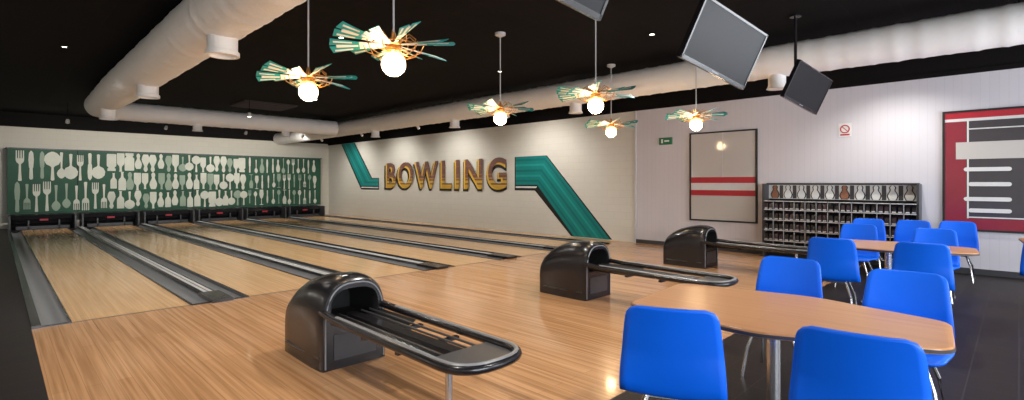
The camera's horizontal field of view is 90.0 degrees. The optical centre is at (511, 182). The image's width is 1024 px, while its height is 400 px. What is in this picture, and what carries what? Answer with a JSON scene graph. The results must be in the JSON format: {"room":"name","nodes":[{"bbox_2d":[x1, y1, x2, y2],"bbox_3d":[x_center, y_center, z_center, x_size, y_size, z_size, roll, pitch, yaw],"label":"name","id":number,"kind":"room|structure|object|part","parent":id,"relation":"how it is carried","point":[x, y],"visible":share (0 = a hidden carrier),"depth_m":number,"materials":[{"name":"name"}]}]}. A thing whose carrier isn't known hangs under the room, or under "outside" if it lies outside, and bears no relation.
{"room":"sports facility","nodes":[
{"label":"sports facility","id":0,"kind":"room"},
{"bbox_2d":[0,111,327,228],"bbox_3d":[-14.776,-0.360,21.177,0.200,4.520,15.300,0,0,45],"label":"wall","id":1,"kind":"structure","parent":0,"point":[17,129],"depth_m":20.57,"materials":[{"name":"white paint"}]},
{"bbox_2d":[5,147,321,213],"bbox_3d":[-13.669,-0.080,21.840,0.420,2.320,11.300,0,0,45],"label":"panel","id":2,"kind":"object","parent":1,"relation":"attached to","point":[39,180],"visible":1,"depth_m":20.64,"materials":[{"name":"green paint"}]},
{"bbox_2d":[230,100,297,110],"bbox_3d":[-8.000,-2.480,16.507,1.400,0.080,1.600,0,0,45],"label":"ceiling vent","id":3,"kind":"object","parent":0,"point":[261,105],"depth_m":16.32,"materials":[{"name":"black metal"}]},
{"bbox_2d":[0,214,1023,399],"bbox_3d":[-4.366,1.750,10.727,29.300,0.300,15.100,0,0,45],"label":"floor","id":4,"kind":"structure","parent":0,"point":[571,349],"depth_m":5.79,"materials":[{"name":"wood"}]},
{"bbox_2d":[7,230,71,328],"bbox_3d":[-10.916,1.635,11.445,16.280,0.130,0.342,0,0,45],"label":"gutter","id":5,"kind":"object","parent":4,"relation":"on","point":[44,308],"visible":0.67,"depth_m":7.84,"materials":[{"name":"black plastic"}]},
{"bbox_2d":[8,213,76,230],"bbox_3d":[-16.529,1.355,18.043,0.840,0.530,1.740,0,0,45],"label":"hood","id":6,"kind":"object","parent":4,"relation":"on","point":[44,220],"visible":0.98,"depth_m":18.04,"materials":[{"name":"black plastic"}]},
{"bbox_2d":[79,211,139,226],"bbox_3d":[-15.213,1.355,19.371,0.840,0.530,1.700,0,0,45],"label":"hood","id":7,"kind":"object","parent":4,"relation":"on","point":[108,218],"visible":0.92,"depth_m":19.37,"materials":[{"name":"black plastic"}]},
{"bbox_2d":[68,226,248,305],"bbox_3d":[-9.696,1.627,12.642,16.330,0.145,0.718,0,0,45],"label":"divider","id":8,"kind":"object","parent":4,"relation":"on","point":[191,287],"visible":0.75,"depth_m":9.23,"materials":[{"name":"black plastic"}]},
{"bbox_2d":[140,209,194,223],"bbox_3d":[-13.911,1.355,20.686,0.840,0.530,1.700,0,0,45],"label":"hood","id":9,"kind":"object","parent":4,"relation":"on","point":[172,215],"visible":0.95,"depth_m":20.68,"materials":[{"name":"black plastic"}]},
{"bbox_2d":[193,208,242,220],"bbox_3d":[-12.609,1.355,22.000,0.840,0.530,1.700,0,0,45],"label":"hood","id":10,"kind":"object","parent":4,"relation":"on","point":[205,214],"visible":0.82,"depth_m":22.01,"materials":[{"name":"black plastic"}]},
{"bbox_2d":[133,223,340,279],"bbox_3d":[-8.395,1.627,13.956,16.330,0.145,0.718,0,0,45],"label":"divider","id":11,"kind":"object","parent":4,"relation":"on","point":[301,269],"visible":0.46,"depth_m":11.44,"materials":[{"name":"black plastic"}]},
{"bbox_2d":[241,206,285,218],"bbox_3d":[-11.308,1.355,23.315,0.840,0.530,1.700,0,0,45],"label":"hood","id":12,"kind":"object","parent":4,"relation":"on","point":[269,211],"visible":0.86,"depth_m":23.33,"materials":[{"name":"black plastic"}]},
{"bbox_2d":[284,205,324,217],"bbox_3d":[-10.006,1.355,24.629,0.840,0.530,1.700,0,0,45],"label":"hood","id":13,"kind":"object","parent":4,"relation":"on","point":[301,210],"visible":0.85,"depth_m":24.68,"materials":[{"name":"black plastic"}]},
{"bbox_2d":[72,252,547,322],"bbox_3d":[-1.376,1.599,9.582,0.024,0.002,10.440,0,0,45],"label":"foul line","id":14,"kind":"structure","parent":4,"relation":"on","point":[546,252],"depth_m":6.68,"materials":[{"name":"paint"}]},
{"bbox_2d":[188,221,455,270],"bbox_3d":[-7.093,1.627,15.271,16.330,0.145,0.718,0,0,45],"label":"divider","id":15,"kind":"object","parent":4,"relation":"on","point":[424,265],"visible":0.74,"depth_m":12.25,"materials":[{"name":"black plastic"}]},
{"bbox_2d":[240,219,521,259],"bbox_3d":[-5.791,1.627,16.585,16.330,0.145,0.718,0,0,45],"label":"divider","id":16,"kind":"object","parent":4,"relation":"on","point":[457,250],"visible":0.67,"depth_m":13.76,"materials":[{"name":"black plastic"}]},
{"bbox_2d":[285,271,521,399],"bbox_3d":[-1.022,1.208,4.165,2.726,0.785,0.642,0,0,45],"label":"bowling ball return","id":17,"kind":"object","parent":4,"relation":"on","point":[334,321],"visible":1,"depth_m":4.35,"materials":[{"name":"black plastic"}]},
{"bbox_2d":[285,271,384,372],"bbox_3d":[-1.683,1.208,4.819,0.867,0.785,0.630,0,0,45],"label":"hood","id":18,"kind":"object","parent":17,"relation":"attached to","point":[321,345],"depth_m":4.53,"materials":[{"name":"black plastic"}]},
{"bbox_2d":[285,217,557,250],"bbox_3d":[-4.489,1.627,17.900,16.330,0.145,0.718,0,0,45],"label":"divider","id":19,"kind":"object","parent":4,"relation":"on","point":[441,235],"visible":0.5,"depth_m":15.49,"materials":[{"name":"black plastic"}]},
{"bbox_2d":[324,215,609,243],"bbox_3d":[-3.333,1.635,19.103,16.280,0.130,0.342,0,0,45],"label":"gutter","id":20,"kind":"object","parent":4,"relation":"on","point":[412,224],"visible":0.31,"depth_m":17.21,"materials":[{"name":"black plastic"}]},
{"bbox_2d":[540,240,738,300],"bbox_3d":[1.567,1.208,6.780,2.726,0.785,0.642,0,0,45],"label":"bowling ball return","id":21,"kind":"object","parent":4,"relation":"on","point":[582,270],"visible":0.94,"depth_m":7.06,"materials":[{"name":"black plastic"}]},
{"bbox_2d":[540,240,610,300],"bbox_3d":[0.907,1.208,7.434,0.867,0.785,0.630,0,0,45],"label":"hood","id":22,"kind":"object","parent":21,"relation":"attached to","point":[565,272],"depth_m":7.17,"materials":[{"name":"black plastic"}]},
{"bbox_2d":[619,305,726,399],"bbox_3d":[0.915,1.125,2.911,0.553,0.955,0.594,0,0,20],"label":"cafe chair","id":23,"kind":"object","parent":4,"relation":"on","point":[667,353],"visible":1,"depth_m":2.68,"materials":[{"name":"plastic"}]},
{"bbox_3d":[0.919,1.388,2.922,0.466,0.430,0.486,0,0,20],"label":"leg frame","id":24,"kind":"part","parent":23,"relation":"part of","materials":[{"name":"metal"}]},
{"bbox_2d":[663,225,807,268],"bbox_3d":[4.157,1.208,9.395,2.726,0.785,0.642,0,0,45],"label":"bowling ball return","id":25,"kind":"object","parent":4,"relation":"on","point":[697,246],"visible":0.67,"depth_m":9.70,"materials":[{"name":"black plastic"}]},
{"bbox_2d":[663,225,717,268],"bbox_3d":[3.496,1.208,10.049,0.867,0.785,0.630,0,0,45],"label":"hood","id":26,"kind":"object","parent":25,"relation":"attached to","point":[687,246],"depth_m":9.79,"materials":[{"name":"black plastic"}]},
{"bbox_2d":[740,256,822,376],"bbox_3d":[2.229,1.125,4.255,0.553,0.955,0.594,0,0,45],"label":"cafe chair","id":27,"kind":"object","parent":4,"relation":"on","point":[777,274],"visible":0.3,"depth_m":4.42,"materials":[{"name":"plastic"}]},
{"bbox_3d":[2.221,1.388,4.246,0.466,0.430,0.486,0,0,45],"label":"leg frame","id":28,"kind":"part","parent":27,"relation":"part of","materials":[{"name":"metal"}]},
{"bbox_3d":[2.229,0.913,4.255,0.553,0.531,0.594,0,0,45],"label":"shell seat","id":29,"kind":"part","parent":27,"relation":"part of","materials":[{"name":"blue plastic"}]},
{"bbox_2d":[631,283,955,399],"bbox_3d":[1.716,1.210,3.296,1.750,0.780,1.205,0,0,45],"label":"cafe table","id":30,"kind":"object","parent":4,"relation":"on","point":[774,317],"visible":0.93,"depth_m":3.22,"materials":[{"name":"laminate"}]},
{"bbox_2d":[807,237,860,304],"bbox_3d":[3.924,1.125,6.242,0.553,0.955,0.594,0,0,38],"label":"cafe chair","id":31,"kind":"object","parent":4,"relation":"on","point":[837,258],"visible":0.73,"depth_m":6.03,"materials":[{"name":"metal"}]},
{"bbox_3d":[3.924,0.913,6.242,0.553,0.531,0.594,0,0,38],"label":"shell seat","id":32,"kind":"part","parent":31,"relation":"part of","materials":[{"name":"blue plastic"}]},
{"bbox_3d":[3.932,1.388,6.251,0.466,0.430,0.486,0,0,38],"label":"leg frame","id":33,"kind":"part","parent":31,"relation":"part of","materials":[{"name":"metal"}]},
{"bbox_2d":[762,183,921,260],"bbox_3d":[6.513,0.800,10.308,2.690,1.600,0.335,0,0,45],"label":"shoe rack","id":34,"kind":"object","parent":4,"relation":"on","point":[794,214],"visible":0.66,"depth_m":10.39,"materials":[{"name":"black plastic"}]},
{"bbox_2d":[834,223,878,286],"bbox_3d":[5.315,1.125,7.926,0.553,0.955,0.594,0,0,45],"label":"cafe chair","id":35,"kind":"object","parent":4,"relation":"on","point":[848,230],"visible":0.46,"depth_m":8.03,"materials":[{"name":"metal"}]},
{"bbox_3d":[5.307,1.388,7.917,0.466,0.430,0.486,0,0,45],"label":"leg frame","id":36,"kind":"part","parent":35,"relation":"part of","materials":[{"name":"metal"}]},
{"bbox_3d":[5.315,0.913,7.926,0.553,0.531,0.594,0,0,45],"label":"shell seat","id":37,"kind":"part","parent":35,"relation":"part of","materials":[{"name":"blue plastic"}]},
{"bbox_2d":[789,326,932,399],"bbox_3d":[1.655,1.125,2.437,0.553,0.955,0.594,0,0,37],"label":"cafe chair","id":38,"kind":"object","parent":4,"relation":"on","point":[828,364],"visible":1,"depth_m":2.23,"materials":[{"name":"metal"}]},
{"bbox_2d":[852,218,886,268],"bbox_3d":[6.320,1.125,9.114,0.553,0.955,0.594,0,0,39],"label":"cafe chair","id":39,"kind":"object","parent":4,"relation":"on","point":[878,223],"visible":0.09,"depth_m":9.19,"materials":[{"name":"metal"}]},
{"bbox_3d":[6.320,0.913,9.114,0.553,0.531,0.594,0,0,39],"label":"shell seat","id":40,"kind":"part","parent":39,"relation":"part of","materials":[{"name":"blue plastic"}]},
{"bbox_3d":[6.313,1.388,9.105,0.466,0.430,0.486,0,0,39],"label":"leg frame","id":41,"kind":"part","parent":39,"relation":"part of","materials":[{"name":"metal"}]},
{"bbox_2d":[862,268,954,399],"bbox_3d":[2.726,1.125,3.580,0.553,0.955,0.594,0,0,43],"label":"cafe chair","id":42,"kind":"object","parent":4,"relation":"on","point":[921,294],"visible":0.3,"depth_m":3.72,"materials":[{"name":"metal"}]},
{"bbox_3d":[2.718,1.388,3.571,0.466,0.430,0.486,0,0,43],"label":"leg frame","id":43,"kind":"part","parent":42,"relation":"part of","materials":[{"name":"metal"}]},
{"bbox_2d":[894,220,930,241],"bbox_3d":[6.778,1.125,8.731,0.594,0.955,0.553,0,0,-40],"label":"cafe chair","id":44,"kind":"object","parent":4,"relation":"on","point":[904,231],"visible":0.22,"depth_m":8.94,"materials":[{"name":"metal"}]},
{"bbox_2d":[850,239,979,302],"bbox_3d":[4.973,1.210,6.727,1.750,0.780,1.205,0,0,45],"label":"cafe table","id":45,"kind":"object","parent":4,"relation":"on","point":[887,247],"visible":0.4,"depth_m":6.51,"materials":[{"name":"laminate"}]},
{"bbox_2d":[892,242,954,290],"bbox_3d":[4.617,1.125,5.768,0.553,0.955,0.594,0,0,39],"label":"cafe chair","id":46,"kind":"object","parent":4,"relation":"on","point":[934,258],"visible":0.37,"depth_m":5.55,"materials":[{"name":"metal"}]},
{"bbox_2d":[912,228,959,303],"bbox_3d":[5.850,1.125,7.115,0.553,0.955,0.594,0,0,45],"label":"cafe chair","id":47,"kind":"object","parent":4,"relation":"on","point":[948,237],"visible":0.3,"depth_m":7.25,"materials":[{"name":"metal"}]},
{"bbox_3d":[5.850,0.913,7.115,0.553,0.531,0.594,0,0,45],"label":"shell seat","id":48,"kind":"part","parent":47,"relation":"part of","materials":[{"name":"blue plastic"}]},
{"bbox_3d":[5.841,1.388,7.107,0.466,0.430,0.486,0,0,45],"label":"leg frame","id":49,"kind":"part","parent":47,"relation":"part of","materials":[{"name":"metal"}]},
{"bbox_2d":[938,221,978,282],"bbox_3d":[7.370,1.125,8.494,0.553,0.955,0.594,0,0,45],"label":"cafe chair","id":50,"kind":"object","parent":4,"relation":"on","point":[967,234],"visible":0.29,"depth_m":8.57,"materials":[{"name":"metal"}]},
{"bbox_3d":[7.370,0.913,8.494,0.553,0.531,0.594,0,0,45],"label":"shell seat","id":51,"kind":"part","parent":50,"relation":"part of","materials":[{"name":"blue plastic"}]},
{"bbox_3d":[7.362,1.388,8.486,0.466,0.430,0.486,0,0,45],"label":"leg frame","id":52,"kind":"part","parent":50,"relation":"part of","materials":[{"name":"metal"}]},
{"bbox_2d":[1019,243,1023,275],"bbox_3d":[6.657,1.125,6.325,0.553,0.955,0.594,0,0,45],"label":"cafe chair","id":53,"kind":"object","parent":4,"relation":"on","point":[1021,273],"visible":1,"depth_m":6.35,"materials":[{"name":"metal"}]},
{"bbox_2d":[0,0,1023,122],"bbox_3d":[-4.366,-2.595,10.727,29.700,0.150,15.500,0,0,45],"label":"ceiling","id":54,"kind":"structure","parent":0,"point":[545,42],"depth_m":9.31,"materials":[{"name":"black paint"}]},
{"bbox_2d":[65,102,69,123],"bbox_3d":[-13.904,-2.186,16.020,0.155,0.665,0.110,0,0,45],"label":"spotlight","id":55,"kind":"object","parent":54,"relation":"hanging from","point":[67,121],"visible":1,"depth_m":16.00,"materials":[{"name":"white plastic"}]},
{"bbox_2d":[84,0,338,136],"bbox_3d":[-3.318,-2.044,10.955,18.131,0.948,7.681,0,0,45],"label":"air duct","id":56,"kind":"object","parent":54,"relation":"hanging from","point":[194,31],"visible":1,"depth_m":8.13,"materials":[{"name":"white metal"}]},
{"bbox_2d":[256,0,356,100],"bbox_3d":[-2.420,-1.746,6.083,1.082,1.547,1.120,0,0,33],"label":"pendant lamp","id":57,"kind":"object","parent":54,"relation":"hanging from","point":[308,91],"visible":1,"depth_m":5.99,"materials":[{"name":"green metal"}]},
{"bbox_3d":[-2.420,-1.080,6.083,0.216,0.216,0.216,0,0,33],"label":"globe bulb","id":58,"kind":"part","parent":57,"relation":"part of","materials":[{"name":"white glass"}]},
{"bbox_2d":[329,0,454,76],"bbox_3d":[-1.079,-1.746,4.666,1.082,1.547,1.120,0,0,45],"label":"pendant lamp","id":59,"kind":"object","parent":54,"relation":"hanging from","point":[393,64],"visible":1,"depth_m":4.58,"materials":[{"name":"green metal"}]},
{"bbox_3d":[-1.079,-1.080,4.666,0.216,0.216,0.216,0,0,45],"label":"globe bulb","id":60,"kind":"part","parent":59,"relation":"part of","materials":[{"name":"white glass"}]},
{"bbox_2d":[467,31,533,124],"bbox_3d":[-0.198,-1.746,8.598,1.082,1.547,1.120,0,0,22],"label":"pendant lamp","id":61,"kind":"object","parent":54,"relation":"hanging from","point":[500,118],"visible":1,"depth_m":8.53,"materials":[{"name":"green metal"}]},
{"bbox_3d":[-0.198,-1.080,8.598,0.216,0.216,0.216,0,0,22],"label":"globe bulb","id":62,"kind":"part","parent":61,"relation":"part of","materials":[{"name":"white glass"}]},
{"bbox_2d":[557,0,608,20],"bbox_3d":[0.230,-1.763,2.900,0.470,1.510,1.010,0,0,45],"label":"tv","id":63,"kind":"object","parent":54,"relation":"hanging from","point":[594,9],"depth_m":3.12,"materials":[{"name":"grey plastic"}]},
{"bbox_2d":[556,20,635,113],"bbox_3d":[1.174,-1.746,7.183,1.082,1.547,1.120,0,0,10],"label":"pendant lamp","id":64,"kind":"object","parent":54,"relation":"hanging from","point":[595,106],"visible":0.96,"depth_m":7.12,"materials":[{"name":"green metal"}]},
{"bbox_3d":[1.174,-1.080,7.183,0.216,0.216,0.216,0,0,10],"label":"globe bulb","id":65,"kind":"part","parent":64,"relation":"part of","materials":[{"name":"white glass"}]},
{"bbox_2d":[585,64,637,136],"bbox_3d":[2.111,-1.746,10.900,1.082,1.547,1.120,0,0,-1],"label":"pendant lamp","id":66,"kind":"object","parent":54,"relation":"hanging from","point":[610,128],"visible":1,"depth_m":10.83,"materials":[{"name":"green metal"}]},
{"bbox_3d":[2.111,-1.080,10.900,0.216,0.216,0.216,0,0,-1],"label":"globe bulb","id":67,"kind":"part","parent":66,"relation":"part of","materials":[{"name":"white glass"}]},
{"bbox_2d":[273,0,1023,144],"bbox_3d":[-0.862,-2.079,14.364,29.040,0.878,0.575,0,0,45],"label":"air duct","id":68,"kind":"object","parent":54,"relation":"hanging from","point":[1000,26],"visible":0.79,"depth_m":8.58,"materials":[{"name":"white metal"}]},
{"bbox_2d":[665,67,727,130],"bbox_3d":[3.425,-1.746,9.527,1.082,1.547,1.120,0,0,-13],"label":"pendant lamp","id":69,"kind":"object","parent":54,"relation":"hanging from","point":[696,123],"visible":0.96,"depth_m":9.48,"materials":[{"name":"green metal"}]},
{"bbox_3d":[3.425,-1.080,9.527,0.216,0.216,0.216,0,0,-13],"label":"globe bulb","id":70,"kind":"part","parent":69,"relation":"part of","materials":[{"name":"white glass"}]},
{"bbox_2d":[677,0,767,89],"bbox_3d":[1.940,-1.713,4.712,0.470,1.610,1.010,0,0,45],"label":"tv","id":71,"kind":"object","parent":54,"relation":"hanging from","point":[717,41],"depth_m":4.65,"materials":[{"name":"grey plastic"}]},
{"bbox_2d":[780,13,832,114],"bbox_3d":[4.330,-1.778,7.538,0.470,1.480,1.010,0,0,45],"label":"tv","id":72,"kind":"object","parent":54,"relation":"hanging from","point":[806,87],"depth_m":7.51,"materials":[{"name":"black plastic"}]},
{"bbox_2d":[328,44,1023,271],"bbox_3d":[1.017,-0.360,16.163,29.300,4.520,0.200,0,0,45],"label":"wall","id":73,"kind":"structure","parent":0,"point":[896,136],"depth_m":13.00,"materials":[{"name":"white paint"}]},
{"bbox_2d":[341,143,378,189],"bbox_3d":[-7.213,-0.810,24.159,3.550,2.220,0.006,0,0,45],"label":"band","id":74,"kind":"object","parent":73,"relation":"attached to","point":[365,181],"visible":1,"depth_m":24.13,"materials":[{"name":"teal paint"}]},
{"bbox_2d":[384,157,506,191],"bbox_3d":[-2.897,-0.280,19.849,7.690,1.180,0.070,0,0,45],"label":"sign","id":75,"kind":"object","parent":73,"relation":"attached to","point":[468,171],"depth_m":19.47,"materials":[{"name":"gold painted metal"}]},
{"bbox_2d":[515,155,611,239],"bbox_3d":[1.438,0.360,15.593,3.800,2.440,0.006,0,0,45],"label":"band","id":76,"kind":"object","parent":73,"relation":"attached to","point":[538,174],"visible":1,"depth_m":15.64,"materials":[{"name":"teal paint"}]},
{"bbox_2d":[634,111,635,242],"bbox_3d":[3.302,-0.175,13.738,0.060,3.550,0.030,0,0,45],"label":"trim","id":77,"kind":"structure","parent":73,"relation":"attached to","point":[634,111],"depth_m":13.71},
{"bbox_2d":[659,137,671,144],"bbox_3d":[3.930,-1.070,13.093,0.340,0.180,0.062,0,0,45],"label":"exit sign","id":78,"kind":"object","parent":73,"relation":"attached to","point":[668,140],"visible":1,"depth_m":13.06,"materials":[{"name":"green plastic"}]},
{"bbox_2d":[328,62,1023,145],"bbox_3d":[0.934,-1.970,16.079,29.300,0.080,0.035,0,0,45],"label":"trim","id":79,"kind":"structure","parent":73,"relation":"attached to","point":[1015,65],"depth_m":11.84,"materials":[{"name":"black paint"}]},
{"bbox_2d":[689,129,757,223],"bbox_3d":[4.958,-0.155,12.084,1.590,2.140,0.050,0,0,45],"label":"poster","id":80,"kind":"object","parent":73,"relation":"attached to","point":[723,165],"visible":1,"depth_m":12.05,"materials":[{"name":"beige paper"}]},
{"bbox_2d":[636,239,1023,278],"bbox_3d":[7.327,1.550,9.759,11.320,0.100,0.020,0,0,45],"label":"baseboard","id":81,"kind":"structure","parent":73,"relation":"attached to","point":[1009,274],"depth_m":10.00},
{"bbox_2d":[839,123,850,136],"bbox_3d":[6.728,-1.075,10.347,0.220,0.270,0.028,0,0,45],"label":"no smoking sign","id":82,"kind":"object","parent":73,"relation":"attached to","point":[844,128],"visible":1,"depth_m":10.35,"materials":[{"name":"white plastic"}]},
{"bbox_2d":[942,106,1023,233],"bbox_3d":[8.621,-0.220,8.457,2.320,2.130,0.050,0,0,45],"label":"poster","id":83,"kind":"object","parent":73,"relation":"attached to","point":[983,149],"visible":0.94,"depth_m":8.87,"materials":[{"name":"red paper"}]}
]}

